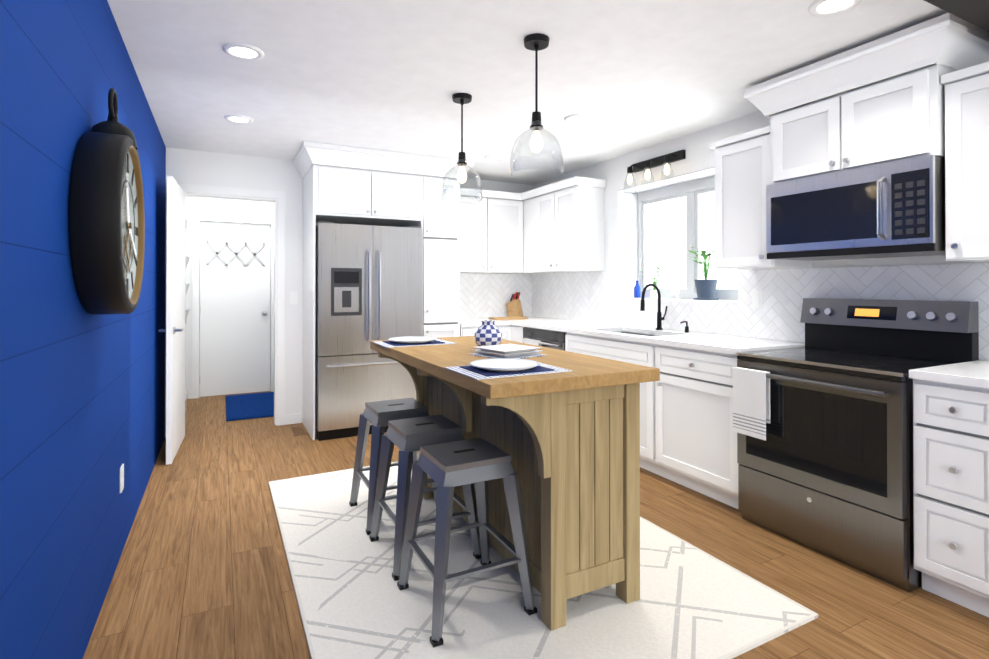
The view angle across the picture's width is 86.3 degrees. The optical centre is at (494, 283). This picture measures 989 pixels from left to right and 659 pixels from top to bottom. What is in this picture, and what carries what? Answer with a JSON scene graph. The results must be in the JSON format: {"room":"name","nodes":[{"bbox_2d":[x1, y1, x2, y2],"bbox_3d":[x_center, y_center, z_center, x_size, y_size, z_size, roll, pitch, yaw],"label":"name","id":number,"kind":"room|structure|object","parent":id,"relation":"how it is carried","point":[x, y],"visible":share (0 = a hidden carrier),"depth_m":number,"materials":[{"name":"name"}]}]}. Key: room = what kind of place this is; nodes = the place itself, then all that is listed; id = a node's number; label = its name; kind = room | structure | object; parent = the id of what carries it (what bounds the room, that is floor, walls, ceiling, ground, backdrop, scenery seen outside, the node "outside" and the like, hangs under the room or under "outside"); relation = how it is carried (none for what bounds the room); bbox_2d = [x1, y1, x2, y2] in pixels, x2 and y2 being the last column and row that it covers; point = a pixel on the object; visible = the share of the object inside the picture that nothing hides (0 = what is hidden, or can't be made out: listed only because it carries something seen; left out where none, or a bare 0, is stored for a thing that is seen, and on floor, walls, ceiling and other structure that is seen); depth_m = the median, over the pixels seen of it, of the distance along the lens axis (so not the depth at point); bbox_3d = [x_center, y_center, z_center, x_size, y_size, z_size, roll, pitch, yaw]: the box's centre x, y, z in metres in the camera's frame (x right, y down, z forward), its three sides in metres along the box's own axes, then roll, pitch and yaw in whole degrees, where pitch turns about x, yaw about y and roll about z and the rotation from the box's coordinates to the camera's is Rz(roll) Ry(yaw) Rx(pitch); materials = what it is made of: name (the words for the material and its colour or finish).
{"room":"kitchen","nodes":[
{"label":"kitchen","id":0,"kind":"room"},
{"bbox_2d":[0,0,165,658],"bbox_3d":[-0.934,0.056,0.731,0.150,2.450,8.300,0,0,-27],"label":"wall","id":1,"kind":"structure","parent":0,"point":[82,405],"depth_m":1.57,"materials":[{"name":"blue paint"}]},
{"bbox_2d":[68,88,144,314],"bbox_3d":[-1.393,-0.298,1.926,0.150,0.823,0.650,0,0,-27],"label":"wall clock","id":2,"kind":"object","parent":1,"relation":"attached to","point":[106,219],"visible":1,"depth_m":1.71,"materials":[{"name":"black"}]},
{"bbox_2d":[120,464,123,492],"bbox_3d":[-1.759,0.922,2.495,0.009,0.116,0.072,0,0,-27],"label":"electrical outlet","id":3,"kind":"object","parent":1,"relation":"attached to","point":[121,477],"visible":1,"depth_m":2.48,"materials":[{"name":"white plastic"}]},
{"bbox_2d":[185,196,186,391],"bbox_3d":[-3.217,0.083,5.314,0.120,2.450,1.700,0,0,-27],"label":"wall","id":4,"kind":"structure","parent":0,"point":[186,196],"depth_m":5.99,"materials":[{"name":"white paint"}]},
{"bbox_2d":[185,256,189,314],"bbox_3d":[-3.006,0.102,5.120,0.074,0.710,0.300,0,0,-27],"label":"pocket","id":5,"kind":"object","parent":4,"relation":"attached to","point":[187,285],"visible":0.14,"depth_m":5.08,"materials":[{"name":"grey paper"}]},
{"bbox_2d":[185,391,301,424],"bbox_3d":[-2.650,1.264,5.458,1.024,0.090,1.713,0,0,-27],"label":"baseboard","id":6,"kind":"structure","parent":4,"relation":"attached to","point":[293,418],"depth_m":4.91,"materials":[{"name":"white"}]},
{"bbox_2d":[187,196,273,398],"bbox_3d":[-3.074,0.089,6.278,1.020,2.450,0.120,0,0,-27],"label":"wall","id":7,"kind":"structure","parent":0,"point":[222,207],"depth_m":6.10,"materials":[{"name":"white paint"}]},
{"bbox_2d":[199,221,270,396],"bbox_3d":[-3.053,0.298,6.235,0.754,2.022,0.114,0,0,-27],"label":"entry door","id":8,"kind":"structure","parent":7,"relation":"in","point":[234,309],"depth_m":6.24,"materials":[{"name":"white"}]},
{"bbox_2d":[206,240,264,265],"bbox_3d":[-3.045,-0.352,6.223,0.621,0.288,0.060,0,0,-27],"label":"coat rack","id":9,"kind":"object","parent":8,"relation":"attached to","point":[235,253],"visible":1,"depth_m":6.23,"materials":[{"name":"grey metal"}]},
{"bbox_2d":[165,147,531,437],"bbox_3d":[-1.065,0.084,5.404,4.215,2.450,0.120,0,0,-27],"label":"wall","id":10,"kind":"structure","parent":0,"point":[192,167],"depth_m":4.89,"materials":[{"name":"white paint"}]},
{"bbox_2d":[178,183,285,425],"bbox_3d":[-2.373,0.230,4.715,0.930,2.150,0.138,0,0,-27],"label":"door frame","id":11,"kind":"structure","parent":10,"relation":"attached to","point":[277,222],"depth_m":4.75,"materials":[{"name":"white wood"}]},
{"bbox_2d":[158,176,186,464],"bbox_3d":[-2.501,0.265,4.127,0.160,2.060,0.795,0,0,-27],"label":"open door","id":12,"kind":"structure","parent":11,"relation":"attached to","point":[176,321],"depth_m":3.94,"materials":[{"name":"white wood"}]},
{"bbox_2d":[290,291,297,303],"bbox_3d":[-1.867,0.136,4.914,0.072,0.116,0.011,0,0,-27],"label":"switch plate","id":13,"kind":"object","parent":10,"relation":"attached to","point":[293,297],"visible":1,"depth_m":4.91,"materials":[{"name":"white plastic"}]},
{"bbox_2d":[460,193,519,272],"bbox_3d":[-0.148,-0.500,5.633,0.877,0.780,0.318,0,0,-27],"label":"upper cabinet","id":14,"kind":"object","parent":10,"relation":"attached to","point":[489,227],"depth_m":5.50,"materials":[{"name":"white wood"}]},
{"bbox_2d":[460,273,531,317],"bbox_3d":[-0.098,0.137,5.830,1.170,0.487,0.007,0,0,-27],"label":"backsplash","id":15,"kind":"structure","parent":10,"relation":"attached to","point":[482,295],"depth_m":5.86,"materials":[{"name":"tile"}]},
{"bbox_2d":[107,0,948,184],"bbox_3d":[0.434,-1.208,2.517,4.315,0.100,10.200,0,0,-27],"label":"ceiling","id":16,"kind":"structure","parent":0,"point":[629,76],"depth_m":2.83,"materials":[{"name":"paint"}]},
{"bbox_2d":[224,114,253,123],"bbox_3d":[-1.790,-1.146,3.696,0.189,0.010,0.189,0,0,-33],"label":"recessed light","id":17,"kind":"object","parent":16,"relation":"in","point":[240,119],"depth_m":3.68,"materials":[{"name":"white plastic"}]},
{"bbox_2d":[222,43,263,60],"bbox_3d":[-1.252,-1.152,2.634,0.189,0.010,0.189,0,0,-36],"label":"recessed light","id":18,"kind":"object","parent":16,"relation":"in","point":[242,51],"depth_m":2.63,"materials":[{"name":"white plastic"}]},
{"bbox_2d":[441,93,482,202],"bbox_3d":[-0.200,-0.832,3.256,0.254,0.642,0.254,0,0,-27],"label":"pendant light","id":19,"kind":"object","parent":16,"relation":"hanging from","point":[462,99],"visible":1,"depth_m":3.24,"materials":[{"name":"clear glass"}]},
{"bbox_2d":[510,33,563,179],"bbox_3d":[0.199,-0.836,2.505,0.254,0.642,0.254,0,0,-27],"label":"pendant light","id":20,"kind":"object","parent":16,"relation":"hanging from","point":[536,42],"visible":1,"depth_m":2.49,"materials":[{"name":"clear glass"}]},
{"bbox_2d":[564,114,590,122],"bbox_3d":[0.581,-1.146,3.684,0.189,0.010,0.189,0,0,-33],"label":"recessed light","id":21,"kind":"object","parent":16,"relation":"in","point":[574,118],"depth_m":3.68,"materials":[{"name":"white plastic"}]},
{"bbox_2d":[808,0,860,16],"bbox_3d":[1.411,-1.155,2.189,0.189,0.010,0.189,0,0,-33],"label":"recessed light","id":22,"kind":"object","parent":16,"relation":"in","point":[817,8],"depth_m":2.20,"materials":[{"name":"white plastic"}]},
{"bbox_2d":[924,0,988,31],"bbox_3d":[0.849,-1.109,1.388,3.615,0.109,0.335,0,0,-27],"label":"ceiling beam","id":23,"kind":"structure","parent":16,"relation":"attached to","point":[975,12],"depth_m":2.03,"materials":[{"name":"black"}]},
{"bbox_2d":[83,391,988,658],"bbox_3d":[0.434,1.342,2.502,4.315,0.100,10.200,0,0,-27],"label":"floor","id":24,"kind":"structure","parent":0,"point":[202,570],"depth_m":2.36,"materials":[{"name":"brown wood"}]},
{"bbox_2d":[225,392,273,420],"bbox_3d":[-2.553,1.294,5.634,0.560,0.029,1.190,0,0,-27],"label":"mat","id":25,"kind":"object","parent":24,"relation":"on","point":[249,406],"visible":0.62,"depth_m":5.48,"materials":[{"name":"blue fabric"}]},
{"bbox_2d":[289,426,307,435],"bbox_3d":[-1.732,1.301,4.657,0.120,0.006,0.300,0,0,-27],"label":"floor vent","id":26,"kind":"object","parent":24,"relation":"in","point":[298,430],"visible":1,"depth_m":4.65,"materials":[{"name":"brown"}]},
{"bbox_2d":[315,221,421,440],"bbox_3d":[-1.192,0.398,4.821,0.900,1.815,0.766,0,0,-27],"label":"refrigerator","id":27,"kind":"object","parent":24,"relation":"on","point":[368,283],"visible":0.92,"depth_m":4.48,"materials":[{"name":"metal"}]},
{"bbox_2d":[292,141,473,439],"bbox_3d":[-1.038,0.082,4.926,1.512,2.448,0.750,0,0,-27],"label":"surround","id":28,"kind":"object","parent":24,"relation":"on","point":[339,194],"visible":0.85,"depth_m":4.73,"materials":[{"name":"white wood"}]},
{"bbox_2d":[460,325,503,338],"bbox_3d":[-0.217,0.862,5.398,0.546,0.894,0.658,0,0,-27],"label":"base cabinet","id":29,"kind":"object","parent":24,"relation":"on","point":[464,331],"depth_m":5.03,"materials":[{"name":"white wood"}]},
{"bbox_2d":[460,318,507,326],"bbox_3d":[-0.237,0.396,5.384,0.510,0.035,0.671,0,0,-27],"label":"countertop","id":30,"kind":"structure","parent":29,"relation":"on","point":[464,322],"depth_m":5.19,"materials":[{"name":"stone"}]},
{"bbox_2d":[489,317,527,319],"bbox_3d":[0.160,0.369,5.569,0.395,0.020,0.220,0,0,-19],"label":"cutting board","id":31,"kind":"object","parent":30,"relation":"on","point":[506,318],"visible":1,"depth_m":5.49,"materials":[{"name":"brown wood"}]},
{"bbox_2d":[508,316,804,354],"bbox_3d":[0.884,0.493,4.505,0.673,0.240,3.261,0,0,-27],"label":"countertop","id":32,"kind":"structure","parent":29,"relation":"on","point":[726,344],"depth_m":3.72,"materials":[{"name":"stone"}]},
{"bbox_2d":[506,292,522,316],"bbox_3d":[0.226,0.239,5.873,0.170,0.283,0.100,0,0,43],"label":"knife block","id":33,"kind":"object","parent":32,"relation":"on","point":[514,307],"visible":0.96,"depth_m":5.84,"materials":[{"name":"brown wood"}]},
{"bbox_2d":[640,283,667,329],"bbox_3d":[1.247,0.186,4.146,0.221,0.368,0.094,0,0,-27],"label":"faucet","id":34,"kind":"object","parent":32,"relation":"on","point":[660,318],"visible":1,"depth_m":4.18,"materials":[{"name":"black metal"}]},
{"bbox_2d":[680,321,688,331],"bbox_3d":[1.424,0.326,3.955,0.078,0.087,0.032,0,0,-27],"label":"soap pump","id":35,"kind":"object","parent":32,"relation":"on","point":[686,327],"visible":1,"depth_m":3.95,"materials":[{"name":"black metal"}]},
{"bbox_2d":[504,325,579,353],"bbox_3d":[0.475,0.861,5.265,0.699,0.894,0.255,0,0,-27],"label":"base cabinet","id":36,"kind":"object","parent":24,"relation":"on","point":[512,333],"depth_m":5.03,"materials":[{"name":"white wood"}]},
{"bbox_2d":[269,461,817,658],"bbox_3d":[-0.106,1.286,2.724,1.770,0.013,2.470,0,0,-27],"label":"rug","id":37,"kind":"object","parent":24,"relation":"on","point":[355,602],"visible":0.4,"depth_m":2.11,"materials":[{"name":"white fabric"}]},
{"bbox_2d":[349,398,438,534],"bbox_3d":[-0.554,0.983,2.972,0.429,0.598,0.429,0,0,-27],"label":"stool","id":38,"kind":"object","parent":37,"relation":"on","point":[378,415],"visible":0.6,"depth_m":2.88,"materials":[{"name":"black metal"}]},
{"bbox_2d":[369,415,481,580],"bbox_3d":[-0.338,0.980,2.554,0.429,0.598,0.429,0,0,-27],"label":"stool","id":39,"kind":"object","parent":37,"relation":"on","point":[408,437],"visible":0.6,"depth_m":2.46,"materials":[{"name":"black metal"}]},
{"bbox_2d":[397,438,536,647],"bbox_3d":[-0.122,0.978,2.137,0.429,0.598,0.429,0,0,-27],"label":"stool","id":40,"kind":"object","parent":37,"relation":"on","point":[447,467],"visible":1,"depth_m":2.05,"materials":[{"name":"black metal"}]},
{"bbox_2d":[378,352,639,630],"bbox_3d":[-0.046,0.834,2.605,0.695,0.891,1.420,0,0,-27],"label":"kitchen island","id":41,"kind":"object","parent":37,"relation":"on","point":[569,442],"depth_m":2.07,"materials":[{"name":"brown wood"}]},
{"bbox_2d":[370,336,659,399],"bbox_3d":[-0.044,0.364,2.609,0.750,0.048,1.580,0,0,-27],"label":"island countertop","id":42,"kind":"structure","parent":41,"relation":"on","point":[587,371],"depth_m":2.08,"materials":[{"name":"brown wood"}]},
{"bbox_2d":[373,339,456,347],"bbox_3d":[-0.456,0.338,3.004,0.400,0.007,0.300,0,0,-27],"label":"placemat","id":43,"kind":"object","parent":42,"relation":"on","point":[388,344],"visible":0.64,"depth_m":2.92,"materials":[{"name":"blue fabric"}]},
{"bbox_2d":[388,336,436,343],"bbox_3d":[-0.465,0.324,2.999,0.272,0.019,0.272,0,0,-27],"label":"plate","id":44,"kind":"object","parent":43,"relation":"on","point":[413,339],"visible":1,"depth_m":3.04,"materials":[{"name":"white ceramic"}]},
{"bbox_2d":[474,320,501,345],"bbox_3d":[-0.032,0.266,2.706,0.144,0.146,0.144,0,0,-27],"label":"vase","id":45,"kind":"object","parent":42,"relation":"on","point":[488,332],"visible":0.85,"depth_m":2.65,"materials":[{"name":"multicoloured ceramic"}]},
{"bbox_2d":[469,344,546,358],"bbox_3d":[0.061,0.320,2.483,0.260,0.036,0.260,0,0,-39],"label":"plate stack","id":46,"kind":"object","parent":42,"relation":"on","point":[516,351],"visible":0.95,"depth_m":2.44,"materials":[{"name":"white ceramic"}]},
{"bbox_2d":[445,363,571,379],"bbox_3d":[0.049,0.332,2.049,0.400,0.007,0.300,0,0,-27],"label":"placemat","id":47,"kind":"object","parent":42,"relation":"on","point":[473,372],"visible":0.57,"depth_m":1.96,"materials":[{"name":"blue fabric"}]},
{"bbox_2d":[470,358,539,371],"bbox_3d":[0.040,0.319,2.045,0.272,0.019,0.272,0,0,-27],"label":"plate","id":48,"kind":"object","parent":47,"relation":"on","point":[504,364],"visible":1,"depth_m":2.08,"materials":[{"name":"white ceramic"}]},
{"bbox_2d":[522,327,566,350],"bbox_3d":[0.668,0.859,4.835,0.652,0.893,0.680,0,0,-27],"label":"dishwasher","id":49,"kind":"object","parent":24,"relation":"on","point":[546,338],"visible":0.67,"depth_m":4.66,"materials":[{"name":"metal"}]},
{"bbox_2d":[644,343,738,508],"bbox_3d":[1.479,0.850,3.383,0.648,0.894,0.723,0,0,-27],"label":"base cabinet","id":50,"kind":"object","parent":24,"relation":"on","point":[688,436],"depth_m":3.22,"materials":[{"name":"white wood"}]},
{"bbox_2d":[733,298,978,591],"bbox_3d":[1.776,0.690,2.676,0.747,1.205,0.796,0,0,-27],"label":"range","id":51,"kind":"object","parent":24,"relation":"on","point":[823,423],"visible":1,"depth_m":2.52,"materials":[{"name":"metal"}]},
{"bbox_2d":[913,379,988,616],"bbox_3d":[2.209,0.842,1.947,0.672,0.894,0.878,0,0,-27],"label":"base cabinet","id":52,"kind":"object","parent":24,"relation":"on","point":[951,484],"visible":1,"depth_m":2.08,"materials":[{"name":"white wood"}]},
{"bbox_2d":[909,360,988,388],"bbox_3d":[2.215,0.376,1.954,0.658,0.035,0.880,0,0,-27],"label":"countertop","id":53,"kind":"structure","parent":52,"relation":"on","point":[973,373],"depth_m":2.13,"materials":[{"name":"stone"}]},
{"bbox_2d":[532,63,988,359],"bbox_3d":[2.543,0.067,2.531,0.450,2.450,8.300,0,0,-27],"label":"wall","id":54,"kind":"structure","parent":0,"point":[700,154],"depth_m":4.26,"materials":[{"name":"white paint"}]},
{"bbox_2d":[516,189,539,272],"bbox_3d":[0.492,-0.535,5.608,0.361,0.850,0.355,0,0,-27],"label":"upper cabinet","id":55,"kind":"object","parent":54,"relation":"attached to","point":[530,208],"depth_m":5.57,"materials":[{"name":"white wood"}]},
{"bbox_2d":[540,177,606,272],"bbox_3d":[0.729,-0.538,5.199,0.318,0.850,0.700,0,0,-27],"label":"upper cabinet","id":56,"kind":"object","parent":54,"relation":"attached to","point":[572,218],"depth_m":4.94,"materials":[{"name":"white wood"}]},
{"bbox_2d":[624,149,685,193],"bbox_3d":[1.275,-0.897,4.301,0.175,0.272,0.560,0,0,-27],"label":"sconce","id":57,"kind":"object","parent":54,"relation":"attached to","point":[663,160],"visible":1,"depth_m":4.27,"materials":[{"name":"glass"}]},
{"bbox_2d":[618,167,738,302],"bbox_3d":[1.539,-0.353,4.300,0.288,0.990,1.260,0,0,-27],"label":"window unit","id":58,"kind":"structure","parent":54,"relation":"in","point":[691,187],"depth_m":4.61,"materials":[{"name":"white"}]},
{"bbox_2d":[634,281,640,297],"bbox_3d":[1.286,0.054,4.752,0.060,0.155,0.058,0,0,-27],"label":"bottle","id":59,"kind":"object","parent":58,"relation":"on","point":[637,290],"visible":0.96,"depth_m":4.73,"materials":[{"name":"blue glass"}]},
{"bbox_2d":[640,266,666,297],"bbox_3d":[1.361,-0.008,4.538,0.156,0.278,0.288,0,0,-27],"label":"herb plant","id":60,"kind":"object","parent":58,"relation":"on","point":[653,293],"visible":0.88,"depth_m":4.56,"materials":[{"name":"green plant"}]},
{"bbox_2d":[670,289,679,298],"bbox_3d":[1.492,0.090,4.374,0.080,0.080,0.080,0,0,-27],"label":"pot","id":61,"kind":"object","parent":58,"relation":"on","point":[674,293],"visible":0.96,"depth_m":4.34,"materials":[{"name":"white"}]},
{"bbox_2d":[684,247,718,299],"bbox_3d":[1.568,-0.080,4.057,0.299,0.415,0.389,0,0,-27],"label":"plant pot","id":62,"kind":"object","parent":58,"relation":"on","point":[705,288],"visible":0.96,"depth_m":4.01,"materials":[{"name":"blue ceramic"}]},
{"bbox_2d":[532,263,988,359],"bbox_3d":[1.568,0.125,3.911,0.007,0.487,4.948,0,0,-27],"label":"backsplash","id":63,"kind":"structure","parent":54,"relation":"attached to","point":[586,296],"depth_m":3.45,"materials":[{"name":"tile"}]},
{"bbox_2d":[752,291,761,307],"bbox_3d":[1.758,0.108,3.532,0.009,0.116,0.072,0,0,-27],"label":"electrical outlet","id":64,"kind":"object","parent":63,"relation":"attached to","point":[756,299],"visible":1,"depth_m":3.53,"materials":[{"name":"white plastic"}]},
{"bbox_2d":[710,134,811,269],"bbox_3d":[1.675,-0.501,3.317,0.368,0.815,0.412,0,0,-27],"label":"upper cabinet","id":65,"kind":"object","parent":54,"relation":"attached to","point":[740,214],"depth_m":3.27,"materials":[{"name":"white wood"}]},
{"bbox_2d":[740,13,988,192],"bbox_3d":[1.896,-0.845,2.747,0.501,0.564,0.976,0,0,-27],"label":"upper cabinet","id":66,"kind":"object","parent":54,"relation":"attached to","point":[940,108],"depth_m":2.54,"materials":[{"name":"white wood"}]},
{"bbox_2d":[766,155,944,260],"bbox_3d":[1.902,-0.349,2.748,0.481,0.420,0.796,0,0,-27],"label":"microwave","id":67,"kind":"object","parent":66,"relation":"attached to","point":[893,209],"visible":0.98,"depth_m":2.57,"materials":[{"name":"metal"}]},
{"bbox_2d":[945,57,988,261],"bbox_3d":[2.344,-0.509,2.024,0.368,0.815,0.880,0,0,-27],"label":"upper cabinet","id":68,"kind":"object","parent":54,"relation":"attached to","point":[966,175],"depth_m":2.24,"materials":[{"name":"white wood"}]},
{"label":"outside","id":69,"kind":"structure","parent":0,"visible":0},
{"bbox_2d":[655,192,737,288],"bbox_3d":[1.831,-0.352,4.451,0.010,1.990,2.260,0,0,-27],"label":"window","id":70,"kind":"structure","parent":69,"point":[707,244],"depth_m":4.76,"materials":[{"name":"glass"}]}
]}

